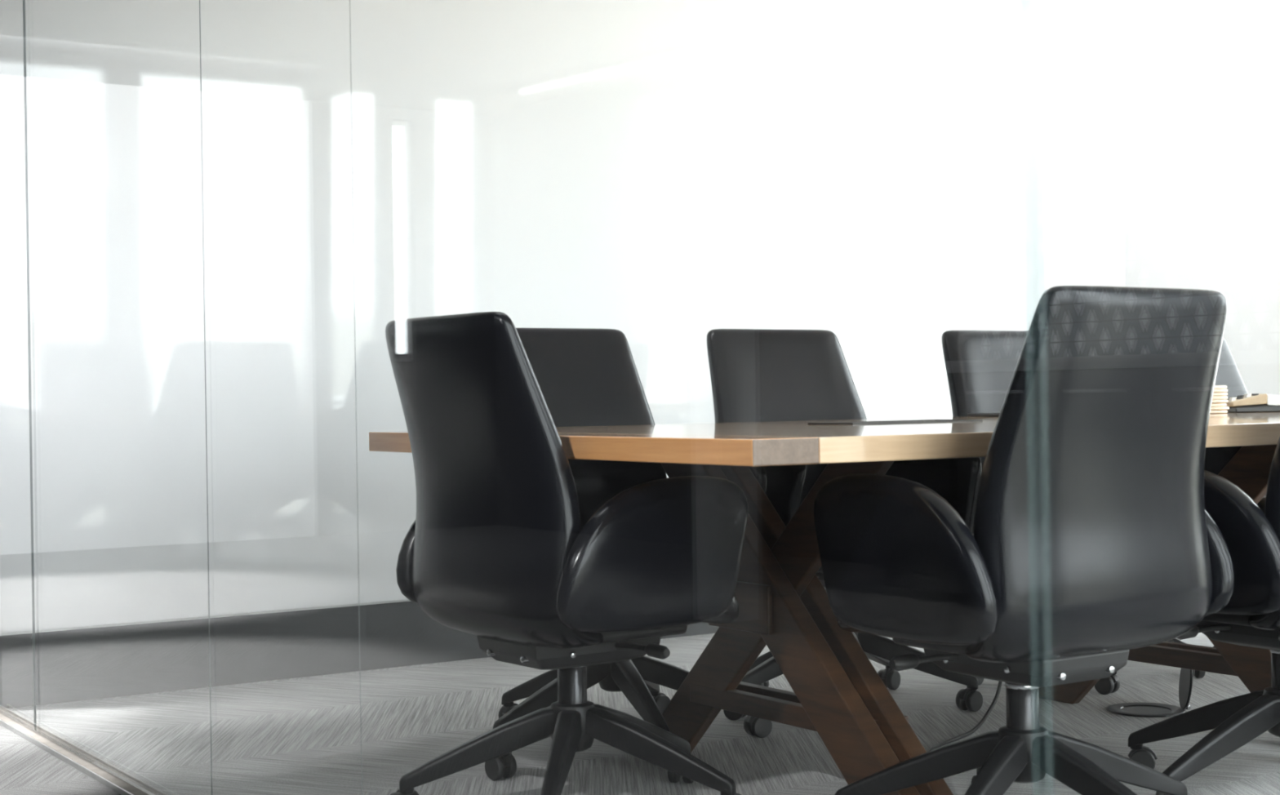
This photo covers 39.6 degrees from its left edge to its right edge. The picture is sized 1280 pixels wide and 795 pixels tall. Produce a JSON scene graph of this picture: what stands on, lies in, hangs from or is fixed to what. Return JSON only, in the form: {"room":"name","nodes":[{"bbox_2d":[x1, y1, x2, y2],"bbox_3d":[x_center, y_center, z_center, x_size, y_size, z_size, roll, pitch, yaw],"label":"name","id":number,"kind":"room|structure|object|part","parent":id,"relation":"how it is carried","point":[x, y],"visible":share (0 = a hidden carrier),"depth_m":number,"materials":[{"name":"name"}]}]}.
{"room":"office","nodes":[
{"label":"office","id":0,"kind":"room"},
{"bbox_2d":[0,0,1125,633],"bbox_3d":[0.068,-0.521,5.989,4.455,2.248,0.161,-1,0,-34],"label":"wall","id":1,"kind":"structure","parent":0,"point":[887,177],"depth_m":5.40,"materials":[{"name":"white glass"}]},
{"bbox_2d":[0,599,410,635],"bbox_3d":[0.080,0.606,5.997,4.455,0.006,0.104,-1,0,-34],"label":"trim","id":2,"kind":"structure","parent":1,"relation":"attached to","point":[406,600],"depth_m":5.05,"materials":[{"name":"metal"}]},
{"bbox_2d":[0,589,826,708],"bbox_3d":[0.075,0.707,6.007,4.455,0.196,0.121,-1,0,-34],"label":"baseboard","id":3,"kind":"structure","parent":1,"relation":"attached to","point":[124,660],"depth_m":5.09,"materials":[{"name":"black glass"}]},
{"bbox_2d":[0,632,1279,794],"bbox_3d":[-0.920,0.872,3.581,9.200,0.100,13.400,-1,0,-34],"label":"floor","id":4,"kind":"structure","parent":0,"point":[298,735],"depth_m":4.24,"materials":[{"name":"carpet"}]},
{"bbox_2d":[0,706,166,794],"bbox_3d":[-0.580,0.813,3.003,0.059,0.008,4.159,-1,0,-34],"label":"trim","id":5,"kind":"structure","parent":4,"relation":"on","point":[124,780],"depth_m":4.06,"materials":[{"name":"silver metal"}]},
{"bbox_3d":[-0.636,-0.403,3.058,0.010,2.418,0.672,-1,0,-34],"label":"window","id":6,"kind":"structure","parent":5,"relation":"on","visible":0},
{"bbox_2d":[349,0,362,794],"bbox_3d":[-0.450,-0.406,2.778,0.001,2.418,0.001,-1,0,-34],"label":"trim","id":7,"kind":"structure","parent":6,"relation":"attached to","point":[349,0],"depth_m":2.78,"materials":[{"name":"silver metal"}]},
{"bbox_3d":[-1.163,-0.396,3.854,0.010,2.418,1.237,-1,0,-34],"label":"window","id":8,"kind":"structure","parent":5,"relation":"attached to","visible":0},
{"bbox_2d":[22,0,36,730],"bbox_3d":[-1.505,-0.391,4.369,0.005,2.418,0.004,-1,0,-34],"label":"trim","id":9,"kind":"structure","parent":8,"relation":"attached to","point":[24,1],"depth_m":4.37,"materials":[{"name":"grey metal"}]},
{"bbox_2d":[199,0,212,794],"bbox_3d":[-0.822,-0.401,3.338,0.002,2.418,0.001,-1,0,-34],"label":"trim","id":10,"kind":"structure","parent":8,"relation":"attached to","point":[199,0],"depth_m":3.34,"materials":[{"name":"silver metal"}]},
{"bbox_2d":[385,311,748,794],"bbox_3d":[-0.135,0.326,3.519,0.657,0.967,0.689,-1,0,-40],"label":"chair","id":11,"kind":"object","parent":4,"relation":"on","point":[496,549],"visible":1,"depth_m":3.29,"materials":[{"name":"black leather"}]},
{"bbox_3d":[-0.315,0.291,3.718,0.431,0.279,0.062,-1,0,-37],"label":"armrest","id":12,"kind":"part","parent":11,"relation":"part of","materials":[{"name":"black leather"}]},
{"bbox_3d":[-0.279,0.158,3.390,0.268,0.625,0.539,-1,0,-37],"label":"backrest","id":13,"kind":"part","parent":11,"relation":"part of","materials":[{"name":"black leather"}]},
{"bbox_3d":[-0.153,0.683,3.314,0.049,0.155,0.318,-1,0,7],"label":"leg","id":14,"kind":"part","parent":11,"relation":"part of","materials":[{"name":"black paint"}]},
{"bbox_3d":[-0.007,0.478,3.392,0.026,0.028,0.177,-1,0,-41],"label":"lever","id":15,"kind":"part","parent":11,"relation":"part of","materials":[{"name":"black plastic"}]},
{"bbox_3d":[0.026,0.286,3.258,0.431,0.279,0.062,-1,0,-37],"label":"armrest","id":16,"kind":"part","parent":11,"relation":"part of","materials":[{"name":"black leather"}]},
{"bbox_3d":[0.033,0.680,3.418,0.318,0.155,0.049,-1,0,25],"label":"leg","id":17,"kind":"part","parent":11,"relation":"part of","materials":[{"name":"black paint"}]},
{"bbox_3d":[-0.106,0.395,3.515,0.443,0.119,0.477,-1,0,-37],"label":"seat","id":18,"kind":"part","parent":11,"relation":"part of","materials":[{"name":"black leather"}]},
{"bbox_2d":[493,327,772,765],"bbox_3d":[-0.081,0.317,4.180,0.685,0.984,0.672,-1,0,-34],"label":"chair","id":19,"kind":"object","parent":4,"relation":"on","point":[584,376],"visible":0.25,"depth_m":4.37,"materials":[{"name":"black leather"}]},
{"bbox_3d":[-0.162,0.138,4.341,0.540,0.625,0.268,-1,0,-34],"label":"backrest","id":20,"kind":"part","parent":19,"relation":"part of","materials":[{"name":"black leather"}]},
{"bbox_3d":[-0.006,0.680,4.370,0.049,0.155,0.318,-1,0,16],"label":"leg","id":21,"kind":"part","parent":19,"relation":"part of","materials":[{"name":"black paint"}]},
{"bbox_3d":[0.123,0.678,4.202,0.318,0.155,0.049,-1,0,-2],"label":"leg","id":22,"kind":"part","parent":19,"relation":"part of","materials":[{"name":"black paint"}]},
{"bbox_3d":[0.170,0.267,4.362,0.062,0.279,0.431,-1,0,-34],"label":"armrest","id":23,"kind":"part","parent":19,"relation":"part of","materials":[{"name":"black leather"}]},
{"bbox_2d":[368,411,1279,794],"bbox_3d":[1.216,0.417,4.330,3.400,0.743,1.462,-1,0,-34],"label":"conference table","id":24,"kind":"object","parent":4,"relation":"on","point":[838,695],"visible":0.64,"depth_m":3.56,"materials":[{"name":"brown wood"}]},
{"bbox_3d":[0.245,0.456,3.732,0.029,0.695,0.877,-1,0,-34],"label":"leg","id":25,"kind":"part","parent":24,"relation":"part of","materials":[{"name":"brown wood"}]},
{"bbox_3d":[0.291,0.456,3.594,0.045,0.695,0.877,-1,0,-34],"label":"leg","id":26,"kind":"part","parent":24,"relation":"part of","materials":[{"name":"brown wood"}]},
{"bbox_3d":[0.354,0.455,3.636,0.045,0.695,0.877,-1,0,-34],"label":"leg","id":27,"kind":"part","parent":24,"relation":"part of","materials":[{"name":"brown wood"}]},
{"bbox_3d":[0.600,0.062,4.164,0.389,0.009,0.149,-1,0,-34],"label":"hatch lid","id":28,"kind":"part","parent":24,"relation":"part of","materials":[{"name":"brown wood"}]},
{"bbox_2d":[929,680,1002,751],"bbox_3d":[0.712,0.456,4.069,0.046,0.680,0.610,-1,0,34],"label":"power cable","id":29,"kind":"object","parent":24,"relation":"hanging from","point":[979,725],"visible":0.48,"depth_m":4.22,"materials":[{"name":"rubber"}]},
{"bbox_2d":[967,412,999,416],"bbox_3d":[1.090,0.046,4.909,0.220,0.009,0.300,-1,0,-34],"label":"notebook","id":30,"kind":"object","parent":24,"relation":"on","point":[998,413],"visible":0.24,"depth_m":4.92,"materials":[{"name":"black plastic"}]},
{"bbox_3d":[1.273,0.440,4.353,0.029,0.695,0.877,-1,0,-34],"label":"leg","id":31,"kind":"part","parent":24,"relation":"part of","materials":[{"name":"brown wood"}]},
{"bbox_2d":[1209,409,1227,413],"bbox_3d":[1.566,0.039,4.879,0.088,0.009,0.088,-1,0,-34],"label":"coaster","id":32,"kind":"object","parent":24,"relation":"on","point":[1212,411],"visible":0.52,"depth_m":4.84,"materials":[{"name":"beige wood"}]},
{"bbox_2d":[1210,406,1229,409],"bbox_3d":[1.569,0.029,4.877,0.090,0.009,0.090,-1,0,-34],"label":"coaster","id":33,"kind":"object","parent":32,"relation":"on","point":[1211,407],"visible":0.51,"depth_m":4.83,"materials":[{"name":"beige wood"}]},
{"bbox_2d":[1211,403,1226,406],"bbox_3d":[1.565,0.020,4.878,0.085,0.009,0.085,-1,0,-34],"label":"coaster","id":34,"kind":"object","parent":33,"relation":"on","point":[1212,404],"visible":0.44,"depth_m":4.84,"materials":[{"name":"beige wood"}]},
{"bbox_2d":[1211,399,1227,403],"bbox_3d":[1.565,0.010,4.875,0.090,0.009,0.090,-1,0,-34],"label":"coaster","id":35,"kind":"object","parent":34,"relation":"on","point":[1215,401],"visible":0.48,"depth_m":4.83,"materials":[{"name":"beige wood"}]},
{"bbox_2d":[1212,395,1227,399],"bbox_3d":[1.567,0.001,4.878,0.089,0.009,0.089,-1,0,-34],"label":"coaster","id":36,"kind":"object","parent":35,"relation":"on","point":[1213,397],"visible":0.48,"depth_m":4.84,"materials":[{"name":"beige wood"}]},
{"bbox_2d":[1213,392,1227,395],"bbox_3d":[1.568,-0.009,4.878,0.085,0.009,0.085,-1,0,-34],"label":"coaster","id":37,"kind":"object","parent":36,"relation":"on","point":[1214,393],"visible":0.44,"depth_m":4.84,"materials":[{"name":"beige wood"}]},
{"bbox_2d":[1213,389,1227,392],"bbox_3d":[1.565,-0.018,4.877,0.091,0.009,0.091,-1,0,-34],"label":"coaster","id":38,"kind":"object","parent":37,"relation":"on","point":[1215,390],"visible":0.44,"depth_m":4.83,"materials":[{"name":"beige wood"}]},
{"bbox_2d":[1213,385,1226,388],"bbox_3d":[1.565,-0.028,4.877,0.087,0.009,0.087,-1,0,-34],"label":"coaster","id":39,"kind":"object","parent":38,"relation":"on","point":[1215,386],"visible":0.4,"depth_m":4.84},
{"bbox_3d":[1.319,0.440,4.215,0.045,0.695,0.877,-1,0,-34],"label":"leg","id":40,"kind":"part","parent":24,"relation":"part of","materials":[{"name":"brown wood"}]},
{"bbox_2d":[1223,393,1279,412],"bbox_3d":[1.744,0.015,5.041,0.177,0.052,0.140,-1,0,-4],"label":"book","id":41,"kind":"object","parent":24,"relation":"on","point":[1261,402],"visible":0.79,"depth_m":4.98,"materials":[{"name":"beige paper"}]},
{"bbox_2d":[706,328,982,720],"bbox_3d":[0.499,0.305,4.585,0.666,0.985,0.658,-1,0,-34],"label":"chair","id":42,"kind":"object","parent":4,"relation":"on","point":[757,375],"visible":0.44,"depth_m":4.69,"materials":[{"name":"black leather"}]},
{"bbox_3d":[0.274,0.262,4.431,0.062,0.279,0.431,-1,0,-34],"label":"armrest","id":43,"kind":"part","parent":42,"relation":"part of","materials":[{"name":"black leather"}]},
{"bbox_3d":[0.420,0.126,4.727,0.540,0.625,0.268,-1,0,-34],"label":"backrest","id":44,"kind":"part","parent":42,"relation":"part of","materials":[{"name":"black leather"}]},
{"bbox_3d":[0.545,0.672,4.402,0.049,0.155,0.318,-1,0,-7],"label":"leg","id":45,"kind":"part","parent":42,"relation":"part of","materials":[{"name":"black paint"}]},
{"bbox_3d":[0.613,0.671,4.740,0.049,0.155,0.318,-1,0,29],"label":"leg","id":46,"kind":"part","parent":42,"relation":"part of","materials":[{"name":"black paint"}]},
{"bbox_3d":[0.702,0.669,4.546,0.318,0.155,0.049,-1,0,11],"label":"leg","id":47,"kind":"part","parent":42,"relation":"part of","materials":[{"name":"black paint"}]},
{"bbox_3d":[0.752,0.254,4.748,0.062,0.279,0.431,-1,0,-34],"label":"armrest","id":48,"kind":"part","parent":42,"relation":"part of","materials":[{"name":"black leather"}]},
{"bbox_2d":[813,285,1235,794],"bbox_3d":[0.693,0.308,3.139,0.659,0.975,0.683,-1,0,-34],"label":"chair","id":49,"kind":"object","parent":4,"relation":"on","point":[1095,540],"visible":1,"depth_m":2.95,"materials":[{"name":"black leather"}]},
{"bbox_3d":[0.657,0.374,3.190,0.477,0.119,0.443,-1,0,-34],"label":"seat","id":50,"kind":"part","parent":49,"relation":"part of","materials":[{"name":"black leather"}]},
{"bbox_3d":[0.442,0.270,2.993,0.062,0.279,0.431,-1,0,-34],"label":"armrest","id":51,"kind":"part","parent":49,"relation":"part of","materials":[{"name":"black leather"}]},
{"bbox_3d":[0.508,0.673,3.211,0.318,0.155,0.049,-1,0,16],"label":"leg","id":52,"kind":"part","parent":49,"relation":"part of","materials":[{"name":"black paint"}]},
{"bbox_3d":[0.513,0.460,3.123,0.177,0.028,0.026,-1,0,-29],"label":"lever","id":53,"kind":"part","parent":49,"relation":"part of","materials":[{"name":"black plastic"}]},
{"bbox_3d":[0.770,0.132,3.014,0.540,0.625,0.268,-1,0,-34],"label":"backrest","id":54,"kind":"part","parent":49,"relation":"part of","materials":[{"name":"black leather"}]},
{"bbox_3d":[0.920,0.263,3.310,0.062,0.279,0.431,-1,0,-34],"label":"armrest","id":55,"kind":"part","parent":49,"relation":"part of","materials":[{"name":"black leather"}]},
{"bbox_2d":[941,329,1205,694],"bbox_3d":[1.188,0.293,5.054,0.681,0.988,0.651,-1,0,-34],"label":"chair","id":56,"kind":"object","parent":4,"relation":"on","point":[980,366],"visible":0.08,"depth_m":5.15,"materials":[{"name":"black leather"}]},
{"bbox_3d":[0.974,0.248,4.895,0.062,0.279,0.431,-1,0,-34],"label":"armrest","id":57,"kind":"part","parent":56,"relation":"part of","materials":[{"name":"black leather"}]},
{"bbox_3d":[1.120,0.112,5.191,0.540,0.625,0.268,-1,0,-34],"label":"backrest","id":58,"kind":"part","parent":56,"relation":"part of","materials":[{"name":"black leather"}]},
{"bbox_3d":[1.400,0.658,5.004,0.318,0.155,0.049,-1,0,13],"label":"leg","id":59,"kind":"part","parent":56,"relation":"part of","materials":[{"name":"black paint"}]},
{"bbox_2d":[1106,668,1192,717],"bbox_3d":[1.277,0.717,4.470,0.204,0.140,0.191,-1,0,7],"label":"box","id":60,"kind":"object","parent":4,"relation":"on","point":[1185,683],"visible":0.97,"depth_m":4.45,"materials":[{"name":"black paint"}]},
{"bbox_3d":[1.366,0.714,4.450,0.022,0.135,0.136,-1,0,7],"label":"lid","id":61,"kind":"part","parent":60,"relation":"part of","materials":[{"name":"black paint"}]},
{"bbox_2d":[1128,436,1279,794],"bbox_3d":[1.268,0.302,3.517,0.664,0.970,0.684,-1,0,-34],"label":"chair","id":62,"kind":"object","parent":4,"relation":"on","point":[1251,618],"visible":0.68,"depth_m":3.38,"materials":[{"name":"black leather"}]},
{"bbox_3d":[1.116,0.456,3.490,0.177,0.028,0.026,-1,0,-29],"label":"lever","id":63,"kind":"part","parent":62,"relation":"part of","materials":[{"name":"black plastic"}]},
{"bbox_3d":[1.044,0.266,3.360,0.062,0.279,0.431,-1,0,-34],"label":"armrest","id":64,"kind":"part","parent":62,"relation":"part of","materials":[{"name":"black leather"}]},
{"bbox_3d":[1.372,0.127,3.381,0.540,0.625,0.268,-1,0,-34],"label":"backrest","id":65,"kind":"part","parent":62,"relation":"part of","materials":[{"name":"black leather"}]},
{"bbox_2d":[1204,337,1266,647],"bbox_3d":[1.917,0.283,5.472,0.698,0.988,0.678,-1,0,-34],"label":"chair","id":66,"kind":"object","parent":4,"relation":"on","point":[1228,374],"visible":0.02,"depth_m":5.73,"materials":[{"name":"black leather"}]},
{"bbox_3d":[1.649,0.239,5.343,0.062,0.279,0.431,-1,0,-34],"label":"armrest","id":67,"kind":"part","parent":66,"relation":"part of","materials":[{"name":"black leather"}]},
{"bbox_3d":[1.795,0.104,5.638,0.540,0.625,0.268,-1,0,-34],"label":"backrest","id":68,"kind":"part","parent":66,"relation":"part of","materials":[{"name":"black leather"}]},
{"bbox_3d":[1.915,0.342,5.463,0.477,0.119,0.443,-1,0,-34],"label":"seat","id":69,"kind":"part","parent":66,"relation":"part of","materials":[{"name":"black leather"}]},
{"bbox_2d":[1124,0,1279,395],"bbox_3d":[3.114,-0.466,5.536,0.120,2.450,4.281,-1,0,-34],"label":"wall","id":70,"kind":"structure","parent":0,"point":[1202,77],"depth_m":6.82,"materials":[{"name":"white paint"}]}
]}

